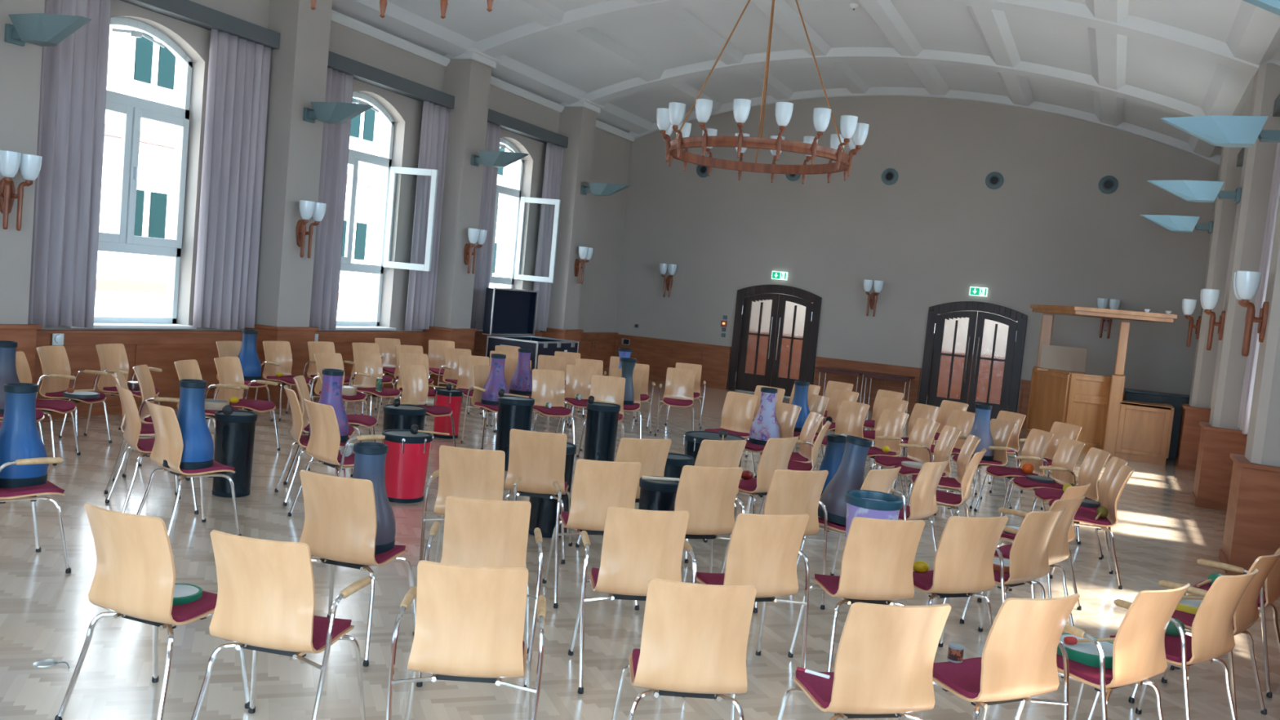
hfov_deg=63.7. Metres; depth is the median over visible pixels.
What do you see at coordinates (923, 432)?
chair
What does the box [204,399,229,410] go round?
tambourine
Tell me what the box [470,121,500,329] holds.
curtain
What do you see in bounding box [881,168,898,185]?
air vent
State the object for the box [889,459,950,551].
chair
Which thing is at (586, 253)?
wall sconce
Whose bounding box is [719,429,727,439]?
mallet
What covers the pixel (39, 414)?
seat cushion
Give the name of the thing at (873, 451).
seat cushion
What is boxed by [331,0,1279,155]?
ceiling
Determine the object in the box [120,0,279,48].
pelmet
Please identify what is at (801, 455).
seat cushion
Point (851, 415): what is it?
chair
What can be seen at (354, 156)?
window
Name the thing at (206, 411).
seat cushion
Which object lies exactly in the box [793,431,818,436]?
seat cushion
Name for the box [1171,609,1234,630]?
seat cushion
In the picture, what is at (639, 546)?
chair
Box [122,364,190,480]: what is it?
chair
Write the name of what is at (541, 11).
trim
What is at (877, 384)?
trim
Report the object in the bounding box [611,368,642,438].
chair
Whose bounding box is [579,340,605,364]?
upper cabinet
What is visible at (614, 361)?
chair
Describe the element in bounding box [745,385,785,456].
chair
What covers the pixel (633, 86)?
trim
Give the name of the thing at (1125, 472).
chair
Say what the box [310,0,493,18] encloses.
chandelier
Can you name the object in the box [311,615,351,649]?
seat cushion
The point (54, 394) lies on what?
seat cushion
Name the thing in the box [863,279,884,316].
wall sconce
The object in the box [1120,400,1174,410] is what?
countertop
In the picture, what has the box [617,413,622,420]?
seat cushion
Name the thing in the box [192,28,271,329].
curtain
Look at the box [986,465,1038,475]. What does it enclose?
seat cushion
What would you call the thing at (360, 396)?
seat cushion
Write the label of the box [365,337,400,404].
chair
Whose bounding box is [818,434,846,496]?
drum
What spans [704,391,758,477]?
chair
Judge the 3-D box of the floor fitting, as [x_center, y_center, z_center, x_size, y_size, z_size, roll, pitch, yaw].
[-2.691,1.390,4.725,0.182,0.015,0.100,6,4,4]
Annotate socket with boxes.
[51,333,64,345]
[315,333,318,341]
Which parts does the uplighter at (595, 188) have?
wall plate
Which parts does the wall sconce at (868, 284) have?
arm, lamp shade, plate, arm, lamp shade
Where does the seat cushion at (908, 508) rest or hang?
on the chair at (923, 504)
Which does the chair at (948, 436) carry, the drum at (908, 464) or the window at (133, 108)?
the drum at (908, 464)
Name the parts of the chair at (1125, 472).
leg, leg, leg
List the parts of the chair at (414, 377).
leg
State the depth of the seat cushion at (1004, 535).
7.16 m
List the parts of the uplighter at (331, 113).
wall plate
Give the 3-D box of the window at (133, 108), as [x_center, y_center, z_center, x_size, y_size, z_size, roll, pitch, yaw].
[-5.805,-2.144,11.851,0.370,3.545,1.680,7,4,24]
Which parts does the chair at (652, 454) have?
leg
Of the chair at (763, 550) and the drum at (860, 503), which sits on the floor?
the chair at (763, 550)
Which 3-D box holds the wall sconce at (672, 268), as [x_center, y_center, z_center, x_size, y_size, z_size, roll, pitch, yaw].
[0.606,-1.754,22.759,0.404,0.730,0.283,7,4,24]
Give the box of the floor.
[0,374,1279,719]
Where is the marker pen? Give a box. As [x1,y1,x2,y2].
[796,666,830,679]
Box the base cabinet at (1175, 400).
[1124,387,1190,458]
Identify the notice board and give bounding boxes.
[1039,344,1087,372]
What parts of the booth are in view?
post, canopy cornice, post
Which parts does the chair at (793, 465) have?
leg, armrest, arm leg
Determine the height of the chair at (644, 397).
0.914 m
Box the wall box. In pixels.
[621,337,630,345]
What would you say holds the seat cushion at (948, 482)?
on the chair at (952, 484)
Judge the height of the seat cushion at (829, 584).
0.060 m
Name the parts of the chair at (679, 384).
arm leg, leg, leg, leg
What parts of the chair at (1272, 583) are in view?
armrest, arm leg, leg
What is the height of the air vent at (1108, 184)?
0.340 m
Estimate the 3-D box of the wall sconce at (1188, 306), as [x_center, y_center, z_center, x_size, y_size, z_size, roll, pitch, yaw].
[8.519,-0.567,15.951,0.283,0.730,0.404,7,4,24]
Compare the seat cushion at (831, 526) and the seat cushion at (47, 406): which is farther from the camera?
the seat cushion at (47, 406)
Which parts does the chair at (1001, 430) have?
armrest, arm leg, leg, leg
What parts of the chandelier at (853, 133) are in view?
lamp shade, arm, arm, lamp shade, lamp shade, arm, lamp shade, arm, arm, lamp shade, arm, lamp shade, suspension rod, arm, arm, lamp shade, lamp shade, suspension rod, suspension rod, arm, lamp shade, arm, lamp shade, arm, lamp shade, arm, suspension rod, lamp shade, arm, lamp shade, arm, lamp shade, arm, lamp shade, arm, lamp shade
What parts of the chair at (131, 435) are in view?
leg, leg, leg, leg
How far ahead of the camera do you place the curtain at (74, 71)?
10.86 m
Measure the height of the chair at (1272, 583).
0.914 m
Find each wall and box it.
[36,0,631,332]
[614,95,1219,413]
[761,293,1017,351]
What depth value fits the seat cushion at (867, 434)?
12.45 m
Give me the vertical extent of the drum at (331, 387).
0.585 m
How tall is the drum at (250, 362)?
0.585 m
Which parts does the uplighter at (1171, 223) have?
wall plate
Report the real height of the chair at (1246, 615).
0.914 m
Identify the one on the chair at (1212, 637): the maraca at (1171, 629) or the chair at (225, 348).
the maraca at (1171, 629)
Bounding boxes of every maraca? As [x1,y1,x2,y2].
[741,470,752,479]
[1094,506,1108,519]
[1164,617,1184,635]
[1196,573,1222,586]
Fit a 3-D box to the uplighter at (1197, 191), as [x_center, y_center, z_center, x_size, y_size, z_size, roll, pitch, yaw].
[6.734,-2.050,12.541,1.020,0.220,0.380,7,4,24]
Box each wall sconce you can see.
[0,150,42,231]
[296,200,326,257]
[463,227,487,274]
[574,246,593,284]
[659,262,676,297]
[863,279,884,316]
[1097,297,1120,338]
[1182,298,1201,346]
[1200,288,1225,350]
[1232,271,1268,356]
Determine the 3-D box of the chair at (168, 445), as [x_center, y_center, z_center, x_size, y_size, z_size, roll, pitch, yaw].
[-3.091,0.744,7.048,0.550,0.914,0.551,9,5,41]
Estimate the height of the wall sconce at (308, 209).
0.730 m
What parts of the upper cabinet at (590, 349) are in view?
door, door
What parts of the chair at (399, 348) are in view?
leg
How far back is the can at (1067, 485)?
9.33 m
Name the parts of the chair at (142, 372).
arm leg, armrest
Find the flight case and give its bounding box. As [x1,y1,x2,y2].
[482,287,578,387]
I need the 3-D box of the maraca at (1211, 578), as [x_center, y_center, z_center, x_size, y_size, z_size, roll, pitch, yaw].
[3.461,1.336,6.250,0.234,0.082,0.082,3,4,-28]
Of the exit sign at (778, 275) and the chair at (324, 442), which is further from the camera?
the exit sign at (778, 275)
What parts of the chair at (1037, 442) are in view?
leg, armrest, leg, arm leg, leg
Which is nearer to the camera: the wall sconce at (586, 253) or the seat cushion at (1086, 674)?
the seat cushion at (1086, 674)
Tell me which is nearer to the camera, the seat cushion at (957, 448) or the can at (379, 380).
the seat cushion at (957, 448)
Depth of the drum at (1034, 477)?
9.91 m
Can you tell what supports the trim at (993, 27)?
attached to the ceiling
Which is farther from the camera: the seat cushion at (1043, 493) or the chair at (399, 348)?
the chair at (399, 348)
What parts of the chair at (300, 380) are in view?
leg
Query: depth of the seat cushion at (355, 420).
9.84 m
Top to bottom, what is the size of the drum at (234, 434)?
0.668 m
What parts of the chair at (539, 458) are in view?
leg, leg, leg, leg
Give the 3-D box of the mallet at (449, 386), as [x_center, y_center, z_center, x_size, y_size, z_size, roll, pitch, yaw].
[-2.394,0.309,12.205,0.330,0.084,0.082,6,4,4]
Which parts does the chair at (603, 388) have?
leg, leg, leg, leg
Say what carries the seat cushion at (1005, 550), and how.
on the chair at (1058, 550)
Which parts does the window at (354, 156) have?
frame, sill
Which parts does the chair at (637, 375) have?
leg, leg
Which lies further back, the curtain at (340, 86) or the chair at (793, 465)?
the curtain at (340, 86)
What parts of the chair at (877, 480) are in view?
leg, leg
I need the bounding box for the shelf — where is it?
[1037,367,1085,373]
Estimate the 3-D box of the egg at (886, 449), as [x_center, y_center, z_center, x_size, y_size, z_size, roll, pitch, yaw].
[2.610,0.947,10.921,0.078,0.078,0.106,5,4,-7]
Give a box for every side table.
[815,366,867,403]
[862,371,915,413]
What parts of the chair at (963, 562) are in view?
leg, leg, leg, leg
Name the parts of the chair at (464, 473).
arm leg, armrest, leg, arm leg, armrest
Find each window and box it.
[64,16,196,328]
[335,91,438,330]
[477,137,560,330]
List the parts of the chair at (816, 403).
leg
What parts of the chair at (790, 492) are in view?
leg, leg, arm leg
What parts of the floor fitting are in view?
lid, cord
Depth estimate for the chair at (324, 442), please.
7.64 m
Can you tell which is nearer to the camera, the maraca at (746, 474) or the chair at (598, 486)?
the chair at (598, 486)
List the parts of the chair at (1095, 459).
leg, armrest, arm leg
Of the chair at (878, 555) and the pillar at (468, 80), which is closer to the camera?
the chair at (878, 555)
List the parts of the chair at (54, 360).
arm leg, armrest, leg, arm leg, armrest, leg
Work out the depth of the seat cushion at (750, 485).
8.22 m
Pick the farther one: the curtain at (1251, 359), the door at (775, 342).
the door at (775, 342)
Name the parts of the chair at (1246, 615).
leg, armrest, leg, arm leg, leg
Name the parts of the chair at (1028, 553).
leg, arm leg, leg, leg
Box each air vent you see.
[696,164,707,177]
[785,173,800,181]
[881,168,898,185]
[985,171,1004,189]
[1098,175,1118,194]
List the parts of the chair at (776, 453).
leg, leg, leg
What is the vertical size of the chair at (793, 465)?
0.914 m
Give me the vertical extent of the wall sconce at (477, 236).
0.730 m
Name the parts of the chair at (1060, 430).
leg, armrest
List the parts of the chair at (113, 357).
arm leg, armrest, arm leg, armrest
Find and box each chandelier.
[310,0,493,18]
[656,0,869,183]
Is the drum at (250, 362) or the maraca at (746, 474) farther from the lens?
the drum at (250, 362)
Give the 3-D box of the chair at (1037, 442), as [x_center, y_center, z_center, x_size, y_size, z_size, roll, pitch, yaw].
[3.813,1.156,10.434,0.564,0.914,0.561,5,4,-9]
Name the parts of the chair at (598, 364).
leg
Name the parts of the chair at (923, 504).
arm leg, leg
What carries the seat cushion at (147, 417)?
on the chair at (142, 372)
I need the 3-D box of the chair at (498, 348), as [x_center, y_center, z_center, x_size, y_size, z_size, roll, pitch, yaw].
[-2.007,0.262,15.732,0.550,0.914,0.551,4,4,-20]
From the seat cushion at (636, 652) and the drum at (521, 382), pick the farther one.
the drum at (521, 382)
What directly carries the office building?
on the ground
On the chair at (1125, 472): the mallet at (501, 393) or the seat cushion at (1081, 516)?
the seat cushion at (1081, 516)
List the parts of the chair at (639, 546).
armrest, leg, arm leg, armrest, arm leg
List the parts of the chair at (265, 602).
leg, leg, arm leg, leg, armrest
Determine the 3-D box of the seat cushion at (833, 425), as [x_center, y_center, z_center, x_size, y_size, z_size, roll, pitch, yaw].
[2.411,0.832,13.128,0.404,0.060,0.410,2,5,-43]
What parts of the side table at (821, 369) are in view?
leg, leg, leg, leg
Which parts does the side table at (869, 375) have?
leg, leg, leg, leg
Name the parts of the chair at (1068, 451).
leg, armrest, arm leg, leg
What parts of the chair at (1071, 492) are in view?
leg, armrest, arm leg, leg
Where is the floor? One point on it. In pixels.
(1159, 533)
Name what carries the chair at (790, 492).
on the floor
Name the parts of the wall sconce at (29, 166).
arm, plate, lamp shade, arm, lamp shade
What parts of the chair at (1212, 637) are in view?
armrest, leg, leg, arm leg, leg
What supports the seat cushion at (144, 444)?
on the chair at (131, 435)
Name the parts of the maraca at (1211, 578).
handle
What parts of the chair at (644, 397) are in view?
leg, arm leg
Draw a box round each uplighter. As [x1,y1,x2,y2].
[4,13,91,46]
[302,102,373,124]
[471,151,528,167]
[580,182,631,195]
[1140,214,1213,233]
[1147,180,1241,203]
[1160,115,1279,147]
[1242,0,1279,15]
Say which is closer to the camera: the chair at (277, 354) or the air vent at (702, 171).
the chair at (277, 354)
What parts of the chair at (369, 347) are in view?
leg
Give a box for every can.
[340,443,354,456]
[375,377,382,391]
[426,397,434,406]
[545,402,551,408]
[574,394,582,399]
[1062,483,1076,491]
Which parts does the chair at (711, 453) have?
leg, leg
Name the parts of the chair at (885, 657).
leg, leg, leg, leg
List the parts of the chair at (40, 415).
leg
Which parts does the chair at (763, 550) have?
leg, arm leg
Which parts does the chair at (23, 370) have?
leg, leg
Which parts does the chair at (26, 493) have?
arm leg, leg, leg, armrest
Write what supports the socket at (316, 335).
attached to the wall at (611, 156)
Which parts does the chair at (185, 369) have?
arm leg, leg, armrest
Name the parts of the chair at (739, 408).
leg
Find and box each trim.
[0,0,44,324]
[0,323,41,419]
[34,329,244,419]
[243,324,319,408]
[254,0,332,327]
[311,330,426,398]
[330,9,635,141]
[332,0,653,133]
[422,325,477,389]
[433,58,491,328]
[444,48,500,68]
[473,331,543,356]
[475,0,1279,75]
[497,0,721,112]
[539,327,583,352]
[547,106,596,329]
[559,97,604,113]
[580,332,617,375]
[586,47,1205,116]
[613,333,731,389]
[627,86,1220,164]
[634,0,793,100]
[751,0,870,93]
[813,356,921,413]
[857,0,950,95]
[967,5,1034,106]
[1017,379,1124,428]
[1084,0,1128,126]
[1174,403,1210,471]
[1187,0,1279,157]
[1188,146,1242,408]
[1191,421,1247,511]
[1208,62,1279,430]
[1218,453,1279,575]
[1244,192,1279,466]
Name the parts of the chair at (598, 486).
armrest, leg, arm leg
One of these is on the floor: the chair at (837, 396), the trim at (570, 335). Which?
the chair at (837, 396)
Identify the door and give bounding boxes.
[727,284,822,397]
[918,301,1027,419]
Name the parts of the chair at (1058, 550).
leg, armrest, leg, arm leg, leg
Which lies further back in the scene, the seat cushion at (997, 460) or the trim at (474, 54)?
the trim at (474, 54)
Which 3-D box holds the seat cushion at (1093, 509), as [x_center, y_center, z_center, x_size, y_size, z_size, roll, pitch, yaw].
[3.698,1.247,8.721,0.404,0.060,0.410,6,4,9]
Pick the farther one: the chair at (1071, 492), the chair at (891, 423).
the chair at (891, 423)
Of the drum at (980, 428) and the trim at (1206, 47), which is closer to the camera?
the drum at (980, 428)
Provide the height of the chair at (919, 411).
0.914 m
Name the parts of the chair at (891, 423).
leg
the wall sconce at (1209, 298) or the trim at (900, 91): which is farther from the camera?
the trim at (900, 91)
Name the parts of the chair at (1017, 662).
leg, leg, leg, arm leg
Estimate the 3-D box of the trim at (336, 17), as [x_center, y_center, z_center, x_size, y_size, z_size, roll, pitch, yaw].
[-4.919,-4.723,12.778,0.090,0.120,22.900,7,4,24]
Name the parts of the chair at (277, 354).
arm leg, armrest, leg, leg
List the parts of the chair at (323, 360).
arm leg, leg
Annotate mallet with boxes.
[66,387,94,392]
[222,404,233,415]
[392,398,424,406]
[410,424,449,435]
[428,383,452,391]
[497,388,528,397]
[587,395,619,404]
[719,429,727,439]
[826,416,832,422]
[1063,636,1115,644]
[1181,596,1204,599]
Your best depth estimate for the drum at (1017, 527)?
7.39 m
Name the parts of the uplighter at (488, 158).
wall plate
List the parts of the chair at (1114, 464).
leg, leg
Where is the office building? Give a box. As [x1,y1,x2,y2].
[93,24,514,321]
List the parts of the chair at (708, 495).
leg, arm leg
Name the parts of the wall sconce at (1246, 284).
lamp shade, arm, lamp shade, arm, plate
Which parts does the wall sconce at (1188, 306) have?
lamp shade, arm, plate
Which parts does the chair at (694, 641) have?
leg, leg, leg, leg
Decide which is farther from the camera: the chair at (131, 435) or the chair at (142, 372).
the chair at (142, 372)
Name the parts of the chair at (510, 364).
leg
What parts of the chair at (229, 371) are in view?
arm leg, armrest, arm leg, armrest, leg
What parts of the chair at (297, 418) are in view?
leg, leg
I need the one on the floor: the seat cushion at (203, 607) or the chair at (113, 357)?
the chair at (113, 357)
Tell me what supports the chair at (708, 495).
on the floor
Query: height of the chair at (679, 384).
0.914 m
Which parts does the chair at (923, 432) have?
armrest, leg, arm leg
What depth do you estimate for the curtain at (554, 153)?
19.94 m
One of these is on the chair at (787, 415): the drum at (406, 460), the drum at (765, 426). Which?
the drum at (765, 426)
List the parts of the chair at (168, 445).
leg, leg, leg, leg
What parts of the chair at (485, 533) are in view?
arm leg, armrest, leg, arm leg, armrest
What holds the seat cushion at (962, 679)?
on the chair at (1017, 662)
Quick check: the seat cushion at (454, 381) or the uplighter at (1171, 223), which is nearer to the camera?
the seat cushion at (454, 381)
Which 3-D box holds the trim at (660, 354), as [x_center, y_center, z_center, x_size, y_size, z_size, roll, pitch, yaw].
[0.669,0.023,22.880,2.770,0.930,0.090,7,4,24]
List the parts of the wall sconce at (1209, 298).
lamp shade, arm, lamp shade, arm, plate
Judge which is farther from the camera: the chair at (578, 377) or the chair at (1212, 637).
the chair at (578, 377)
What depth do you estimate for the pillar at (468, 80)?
16.77 m
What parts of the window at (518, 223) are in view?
frame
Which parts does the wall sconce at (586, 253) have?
plate, arm, lamp shade, arm, lamp shade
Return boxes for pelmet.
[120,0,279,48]
[327,51,454,108]
[487,108,568,147]
[1235,147,1244,166]
[1272,93,1279,116]
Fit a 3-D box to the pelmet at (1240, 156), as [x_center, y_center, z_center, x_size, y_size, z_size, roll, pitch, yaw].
[8.358,-2.918,13.913,0.228,0.180,2.950,7,4,24]
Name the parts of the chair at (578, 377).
leg, leg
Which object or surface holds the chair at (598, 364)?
on the floor
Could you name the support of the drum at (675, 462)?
on the floor
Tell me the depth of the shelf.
17.46 m
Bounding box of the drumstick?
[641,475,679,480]
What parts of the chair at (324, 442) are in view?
leg, leg, leg, arm leg, armrest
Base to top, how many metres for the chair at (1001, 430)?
0.914 m
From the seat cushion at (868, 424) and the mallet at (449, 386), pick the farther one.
the seat cushion at (868, 424)
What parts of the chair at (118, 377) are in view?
leg, leg, leg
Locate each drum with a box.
[0,340,20,414]
[0,382,48,487]
[62,391,99,399]
[162,378,213,469]
[172,582,202,605]
[212,409,257,497]
[238,329,261,380]
[308,368,348,442]
[352,441,395,554]
[382,404,426,431]
[382,429,433,502]
[433,387,463,439]
[480,353,508,405]
[494,395,534,471]
[508,348,532,395]
[528,442,576,537]
[583,401,620,461]
[617,347,632,368]
[620,357,636,404]
[638,475,679,511]
[663,452,693,479]
[682,431,745,495]
[748,386,779,445]
[791,380,809,431]
[817,435,871,525]
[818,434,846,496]
[844,489,903,543]
[901,461,924,468]
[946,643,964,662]
[965,404,994,461]
[993,555,1009,573]
[1002,524,1019,534]
[1025,475,1054,483]
[1056,633,1113,668]
[1080,498,1100,506]
[1175,595,1202,614]
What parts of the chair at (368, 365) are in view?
arm leg, armrest, leg, leg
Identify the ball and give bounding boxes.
[1022,462,1033,474]
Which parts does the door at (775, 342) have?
glass pane, glass pane, glass pane, glass pane, pull handle, pull handle, glass pane, glass pane, glass pane, glass pane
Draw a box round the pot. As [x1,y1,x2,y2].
[127,381,140,391]
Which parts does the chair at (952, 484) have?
leg, leg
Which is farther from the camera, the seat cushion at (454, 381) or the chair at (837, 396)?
the seat cushion at (454, 381)
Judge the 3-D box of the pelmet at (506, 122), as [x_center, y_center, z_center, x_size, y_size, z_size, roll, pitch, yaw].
[-2.160,-4.224,18.744,0.228,0.200,3.300,7,4,24]
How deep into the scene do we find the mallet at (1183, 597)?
5.67 m
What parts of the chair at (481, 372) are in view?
arm leg, armrest, leg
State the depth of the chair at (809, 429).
10.11 m
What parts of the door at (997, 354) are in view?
glass pane, glass pane, glass pane, glass pane, pull handle, pull handle, glass pane, glass pane, glass pane, glass pane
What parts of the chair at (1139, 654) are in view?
leg, armrest, arm leg, leg, leg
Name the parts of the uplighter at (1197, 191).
wall plate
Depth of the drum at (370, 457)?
5.30 m
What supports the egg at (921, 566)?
on the chair at (963, 562)
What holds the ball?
on the chair at (1037, 442)
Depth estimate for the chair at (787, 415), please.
10.74 m
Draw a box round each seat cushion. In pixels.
[0,408,44,420]
[0,480,64,497]
[35,399,75,412]
[44,390,106,401]
[102,386,158,395]
[137,437,155,451]
[139,423,155,434]
[143,413,177,422]
[171,591,217,622]
[180,460,235,473]
[204,406,239,413]
[229,398,275,410]
[244,378,266,386]
[266,375,310,383]
[299,435,346,446]
[303,423,354,435]
[310,374,350,382]
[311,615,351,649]
[319,391,365,399]
[337,449,354,464]
[346,414,377,426]
[354,374,392,382]
[356,386,399,395]
[374,544,405,563]
[382,367,395,373]
[395,376,432,383]
[399,387,435,396]
[416,404,452,414]
[428,367,444,374]
[444,378,457,384]
[457,387,474,396]
[474,401,497,411]
[508,391,531,397]
[533,404,571,415]
[561,511,568,524]
[564,397,588,406]
[591,567,599,586]
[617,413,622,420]
[623,403,639,409]
[631,648,639,677]
[640,394,648,400]
[662,397,693,405]
[693,392,699,397]
[696,572,724,585]
[704,428,749,436]
[737,477,756,491]
[745,440,764,450]
[760,451,808,461]
[787,459,812,471]
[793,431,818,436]
[795,670,834,707]
[813,435,846,444]
[814,573,839,594]
[817,516,845,530]
[822,420,835,428]
[862,430,875,439]
[863,419,875,427]
[866,446,896,455]
[875,455,917,466]
[894,463,945,475]
[898,504,910,519]
[900,437,908,443]
[911,474,960,488]
[912,569,933,590]
[930,444,960,453]
[932,657,982,698]
[933,432,940,439]
[936,489,961,504]
[952,453,1002,464]
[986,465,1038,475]
[993,569,1009,582]
[994,544,1012,558]
[1000,532,1016,539]
[1013,476,1063,489]
[1020,457,1052,466]
[1034,487,1091,499]
[1048,497,1099,512]
[1056,653,1112,684]
[1073,509,1111,525]
[1110,634,1191,662]
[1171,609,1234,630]
[1192,580,1266,607]
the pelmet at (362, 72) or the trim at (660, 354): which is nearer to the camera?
the pelmet at (362, 72)
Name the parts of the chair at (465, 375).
leg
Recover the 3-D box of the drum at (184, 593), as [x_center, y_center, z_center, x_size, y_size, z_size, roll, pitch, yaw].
[-1.961,0.987,4.342,0.214,0.032,0.214,7,4,20]
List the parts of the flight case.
lid, edge frame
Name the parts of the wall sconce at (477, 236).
plate, arm, lamp shade, arm, lamp shade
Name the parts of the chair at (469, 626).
armrest, arm leg, leg, leg, arm leg, armrest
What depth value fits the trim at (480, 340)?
18.47 m
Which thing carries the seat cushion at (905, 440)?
on the chair at (919, 411)
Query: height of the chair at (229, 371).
0.914 m
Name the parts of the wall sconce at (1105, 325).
arm, lamp shade, plate, arm, lamp shade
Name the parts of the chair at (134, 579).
leg, leg, leg, leg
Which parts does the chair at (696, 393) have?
leg, leg, arm leg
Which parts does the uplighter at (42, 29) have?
wall plate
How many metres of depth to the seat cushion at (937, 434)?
12.85 m
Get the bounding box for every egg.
[229,396,239,403]
[275,372,283,377]
[882,445,889,453]
[912,560,928,573]
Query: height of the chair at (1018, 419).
0.914 m
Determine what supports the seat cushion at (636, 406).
on the chair at (637, 375)
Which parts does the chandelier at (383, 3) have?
arm, arm, arm, arm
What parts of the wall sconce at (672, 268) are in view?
lamp shade, arm, plate, arm, lamp shade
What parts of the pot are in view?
lid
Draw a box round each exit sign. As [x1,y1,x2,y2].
[771,271,787,279]
[968,286,987,296]
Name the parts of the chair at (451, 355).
arm leg, armrest, leg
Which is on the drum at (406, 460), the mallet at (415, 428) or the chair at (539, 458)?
the mallet at (415, 428)
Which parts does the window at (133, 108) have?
sill, handle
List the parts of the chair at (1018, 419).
leg, leg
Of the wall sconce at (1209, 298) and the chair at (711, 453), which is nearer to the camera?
the chair at (711, 453)
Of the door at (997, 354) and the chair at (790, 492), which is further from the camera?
the door at (997, 354)
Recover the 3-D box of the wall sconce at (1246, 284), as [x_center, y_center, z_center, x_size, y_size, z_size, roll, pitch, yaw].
[5.327,-0.397,9.022,0.283,0.730,0.404,7,4,24]
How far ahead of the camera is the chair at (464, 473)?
6.28 m
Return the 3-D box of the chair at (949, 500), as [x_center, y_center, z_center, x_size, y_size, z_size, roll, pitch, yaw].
[2.532,1.164,8.538,0.551,0.914,0.550,7,4,26]
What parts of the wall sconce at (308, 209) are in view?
plate, arm, lamp shade, arm, lamp shade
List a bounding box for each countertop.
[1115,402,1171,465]
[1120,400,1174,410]
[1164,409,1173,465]
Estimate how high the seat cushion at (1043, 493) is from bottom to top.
0.060 m
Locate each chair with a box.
[0,408,44,445]
[0,457,71,573]
[15,351,80,465]
[35,345,111,451]
[54,502,249,719]
[84,343,162,435]
[103,371,180,495]
[105,383,198,514]
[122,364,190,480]
[136,400,241,536]
[173,359,240,440]
[191,529,371,719]
[205,341,273,421]
[207,356,279,450]
[253,341,313,421]
[274,384,348,506]
[283,375,354,484]
[287,398,385,516]
[298,341,356,414]
[299,470,415,666]
[302,352,370,435]
[307,370,377,470]
[343,342,395,414]
[345,351,400,431]
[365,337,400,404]
[385,560,546,719]
[387,344,435,404]
[395,352,435,425]
[399,364,455,446]
[416,496,542,687]
[418,444,522,562]
[427,339,454,388]
[436,347,484,417]
[456,355,496,432]
[460,364,497,449]
[480,351,517,419]
[490,358,535,432]
[494,345,520,358]
[503,428,572,564]
[531,368,576,453]
[532,355,568,425]
[542,458,640,610]
[554,351,584,416]
[555,364,596,433]
[565,358,603,426]
[568,506,696,693]
[575,437,671,547]
[576,374,625,457]
[603,355,636,422]
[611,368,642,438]
[611,577,756,719]
[633,363,655,433]
[654,367,695,435]
[664,362,706,428]
[674,465,744,573]
[684,439,746,563]
[696,513,809,668]
[702,435,799,540]
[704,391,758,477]
[719,469,828,613]
[744,401,801,497]
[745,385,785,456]
[759,420,831,514]
[760,411,823,462]
[776,602,951,719]
[787,516,924,671]
[789,384,820,454]
[793,393,829,460]
[796,466,901,575]
[813,400,869,479]
[822,388,858,455]
[823,380,853,417]
[862,389,903,457]
[862,396,908,469]
[866,408,908,499]
[872,417,940,502]
[875,403,941,486]
[889,425,961,516]
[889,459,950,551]
[897,593,1079,719]
[908,434,981,516]
[909,409,977,494]
[909,448,986,516]
[912,515,1008,647]
[933,400,968,460]
[942,418,1015,509]
[942,507,1065,631]
[959,496,1084,626]
[973,428,1053,516]
[977,482,1090,610]
[988,410,1026,493]
[1003,437,1084,541]
[1006,421,1081,510]
[1013,582,1190,719]
[1031,447,1110,558]
[1048,456,1128,573]
[1049,464,1134,589]
[1087,568,1258,719]
[1128,547,1279,719]
[1169,557,1279,697]
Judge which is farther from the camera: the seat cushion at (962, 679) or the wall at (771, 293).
the wall at (771, 293)
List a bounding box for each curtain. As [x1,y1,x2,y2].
[27,0,110,328]
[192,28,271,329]
[309,67,353,330]
[404,100,449,330]
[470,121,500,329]
[533,142,564,331]
[1210,166,1242,408]
[1236,142,1279,434]
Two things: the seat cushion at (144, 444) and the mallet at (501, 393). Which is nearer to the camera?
the seat cushion at (144, 444)
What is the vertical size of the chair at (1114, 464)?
0.914 m
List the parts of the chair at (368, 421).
leg, leg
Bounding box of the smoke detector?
[849,3,858,10]
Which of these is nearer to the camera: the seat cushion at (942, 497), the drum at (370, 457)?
the drum at (370, 457)
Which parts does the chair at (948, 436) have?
leg, armrest, arm leg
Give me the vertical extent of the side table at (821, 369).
0.750 m
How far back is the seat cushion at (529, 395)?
13.18 m
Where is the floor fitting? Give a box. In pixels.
[32,657,70,667]
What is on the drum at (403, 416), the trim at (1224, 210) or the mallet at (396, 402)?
the mallet at (396, 402)
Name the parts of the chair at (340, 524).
leg, leg, leg, leg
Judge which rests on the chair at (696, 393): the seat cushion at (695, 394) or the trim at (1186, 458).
the seat cushion at (695, 394)
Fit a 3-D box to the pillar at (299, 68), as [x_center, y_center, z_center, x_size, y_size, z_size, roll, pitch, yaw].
[-4.645,-2.142,13.574,0.500,5.495,0.590,7,4,24]
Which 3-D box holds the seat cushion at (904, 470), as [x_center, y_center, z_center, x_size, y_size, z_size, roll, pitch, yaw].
[2.692,1.071,9.948,0.404,0.060,0.410,5,4,-5]
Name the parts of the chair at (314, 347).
arm leg, armrest, leg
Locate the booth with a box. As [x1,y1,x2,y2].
[1025,304,1177,465]
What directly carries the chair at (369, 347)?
on the floor
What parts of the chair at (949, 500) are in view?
leg, leg, leg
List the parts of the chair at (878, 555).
leg, leg, leg, leg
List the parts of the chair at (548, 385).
leg, leg, leg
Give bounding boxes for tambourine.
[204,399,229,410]
[342,385,356,395]
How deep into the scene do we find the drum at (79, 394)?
9.57 m
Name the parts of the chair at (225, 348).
leg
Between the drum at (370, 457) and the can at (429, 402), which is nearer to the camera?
the drum at (370, 457)

